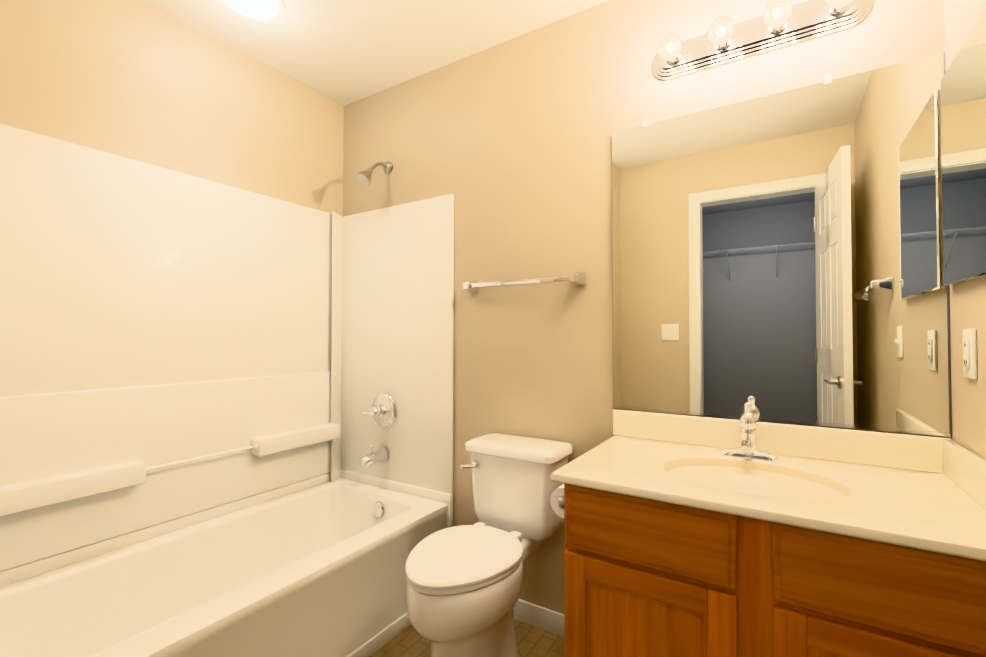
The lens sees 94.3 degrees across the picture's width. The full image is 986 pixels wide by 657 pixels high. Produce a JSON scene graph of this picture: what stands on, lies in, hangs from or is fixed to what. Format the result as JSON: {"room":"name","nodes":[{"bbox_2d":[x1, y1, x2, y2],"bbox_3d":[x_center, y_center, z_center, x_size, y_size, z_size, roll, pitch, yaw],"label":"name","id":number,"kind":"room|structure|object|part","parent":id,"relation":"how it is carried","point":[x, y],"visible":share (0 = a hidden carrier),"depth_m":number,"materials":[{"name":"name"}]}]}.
{"room":"bathroom","nodes":[
{"label":"bathroom","id":0,"kind":"room"},
{"bbox_2d":[0,0,343,216],"bbox_3d":[-1.350,-0.019,1.780,0.120,2.440,2.020,-1,-1,32],"label":"wall","id":1,"kind":"structure","parent":0,"point":[142,81],"depth_m":1.79,"materials":[{"name":"beige paint"}]},
{"bbox_2d":[143,0,607,105],"bbox_3d":[-0.280,-1.276,1.127,2.650,0.050,2.020,-1,-1,32],"label":"ceiling","id":2,"kind":"structure","parent":0,"point":[344,52],"depth_m":1.91,"materials":[{"name":"white paint"}]},
{"bbox_2d":[219,0,285,22],"bbox_3d":[-0.911,-1.234,1.719,0.244,0.013,0.244,-1,-1,32],"label":"recessed light","id":3,"kind":"object","parent":2,"relation":"in","point":[266,11],"visible":1,"depth_m":1.76,"materials":[{"name":"white"}]},
{"bbox_2d":[370,619,564,656],"bbox_3d":[-0.280,1.214,1.085,2.650,0.050,2.020,-1,-1,32],"label":"floor","id":4,"kind":"structure","parent":0,"point":[532,641],"depth_m":1.74,"materials":[{"name":"tile"}]},
{"bbox_2d":[0,124,453,656],"bbox_3d":[-0.906,0.287,1.649,0.762,1.822,1.515,-1,-1,32],"label":"bathtub","id":5,"kind":"object","parent":4,"relation":"on","point":[198,375],"visible":0.98,"depth_m":1.76,"materials":[{"name":"white plastic"}]},
{"bbox_2d":[405,433,572,656],"bbox_3d":[-0.024,0.815,1.569,0.387,0.765,0.655,-1,-1,32],"label":"toilet","id":6,"kind":"object","parent":4,"relation":"on","point":[464,584],"visible":0.98,"depth_m":1.50,"materials":[{"name":"white ceramic"}]},
{"bbox_2d":[550,402,985,656],"bbox_3d":[0.652,0.705,1.222,0.967,0.972,0.563,-1,-1,32],"label":"bathroom vanity","id":7,"kind":"object","parent":4,"relation":"on","point":[747,534],"visible":1,"depth_m":1.04,"materials":[{"name":"brown wood"}]},
{"bbox_2d":[343,0,951,614],"bbox_3d":[0.227,-0.017,1.909,2.410,2.440,0.120,-1,-1,32],"label":"wall","id":8,"kind":"structure","parent":0,"point":[507,144],"depth_m":1.85,"materials":[{"name":"beige paint"}]},
{"bbox_2d":[356,161,392,185],"bbox_3d":[-0.585,-0.771,2.247,0.070,0.163,0.193,-1,-1,32],"label":"shower head","id":9,"kind":"object","parent":8,"relation":"attached to","point":[363,177],"visible":1,"depth_m":2.21},
{"bbox_2d":[361,445,387,467],"bbox_3d":[-0.581,0.616,2.229,0.064,0.098,0.139,-1,-1,32],"label":"tub spout","id":10,"kind":"object","parent":8,"relation":"attached to","point":[376,456],"visible":0.98,"depth_m":2.21,"materials":[{"name":"silver metal"}]},
{"bbox_2d":[363,393,396,426],"bbox_3d":[-0.567,0.409,2.256,0.168,0.168,0.087,-1,-1,32],"label":"shower valve","id":11,"kind":"object","parent":8,"relation":"attached to","point":[382,411],"visible":1,"depth_m":2.26,"materials":[{"name":"silver metal"}]},
{"bbox_2d":[463,272,585,292],"bbox_3d":[0.109,-0.188,1.875,0.544,0.054,0.066,-1,-1,32],"label":"towel rail","id":12,"kind":"object","parent":8,"relation":"attached to","point":[578,279],"visible":1,"depth_m":1.82,"materials":[{"name":"silver metal"}]},
{"bbox_2d":[514,599,564,637],"bbox_3d":[0.149,1.160,1.859,0.755,0.085,0.012,-1,-1,32],"label":"baseboard","id":13,"kind":"structure","parent":8,"relation":"attached to","point":[542,618],"depth_m":1.81,"materials":[{"name":"white wood"}]},
{"bbox_2d":[651,0,872,79],"bbox_3d":[0.794,-0.936,1.418,0.615,0.118,0.132,-1,-1,32],"label":"sconce","id":14,"kind":"object","parent":8,"relation":"attached to","point":[809,20],"depth_m":1.43,"materials":[{"name":"silver metal"}]},
{"bbox_3d":[0.589,-0.934,1.520,0.078,0.078,0.085,-1,-1,32],"label":"vanity light bulb","id":15,"kind":"part","parent":14,"relation":"part of","materials":[{"name":"white glass"}]},
{"bbox_3d":[0.717,-0.935,1.438,0.078,0.078,0.085,-1,-1,32],"label":"vanity light bulb","id":16,"kind":"part","parent":14,"relation":"part of","materials":[{"name":"white glass"}]},
{"bbox_3d":[0.846,-0.937,1.357,0.078,0.078,0.085,-1,-1,32],"label":"vanity light bulb","id":17,"kind":"part","parent":14,"relation":"part of","materials":[{"name":"white glass"}]},
{"bbox_3d":[0.974,-0.938,1.276,0.078,0.078,0.085,-1,-1,32],"label":"vanity light bulb","id":18,"kind":"part","parent":14,"relation":"part of","materials":[{"name":"white glass"}]},
{"bbox_2d":[612,52,951,436],"bbox_3d":[0.827,-0.230,1.456,0.906,1.038,0.012,-1,-1,32],"label":"wall mirror","id":19,"kind":"object","parent":8,"relation":"attached to","point":[777,257],"visible":0.96,"depth_m":1.40,"materials":[{"name":"grey mirror"}]},
{"bbox_2d":[944,0,985,459],"bbox_3d":[0.790,-0.042,0.431,0.120,2.440,2.020,-1,-1,32],"label":"wall","id":20,"kind":"structure","parent":0,"point":[967,297],"depth_m":1.10,"materials":[{"name":"beige paint"}]},
{"bbox_2d":[940,8,985,285],"bbox_3d":[1.066,-0.387,1.004,0.018,0.548,0.462,-1,-1,32],"label":"medicine cabinet mirror","id":21,"kind":"object","parent":20,"relation":"attached to","point":[963,111],"visible":0.97,"depth_m":1.05,"materials":[{"name":"mirror glass"},{"name":"metal"}]},
{"bbox_2d":[963,329,976,378],"bbox_3d":[1.121,0.059,1.078,0.011,0.116,0.072,-1,-1,32],"label":"outlet","id":22,"kind":"object","parent":20,"relation":"attached to","point":[969,353],"visible":1,"depth_m":1.06,"materials":[{"name":"white plastic"}]}
]}

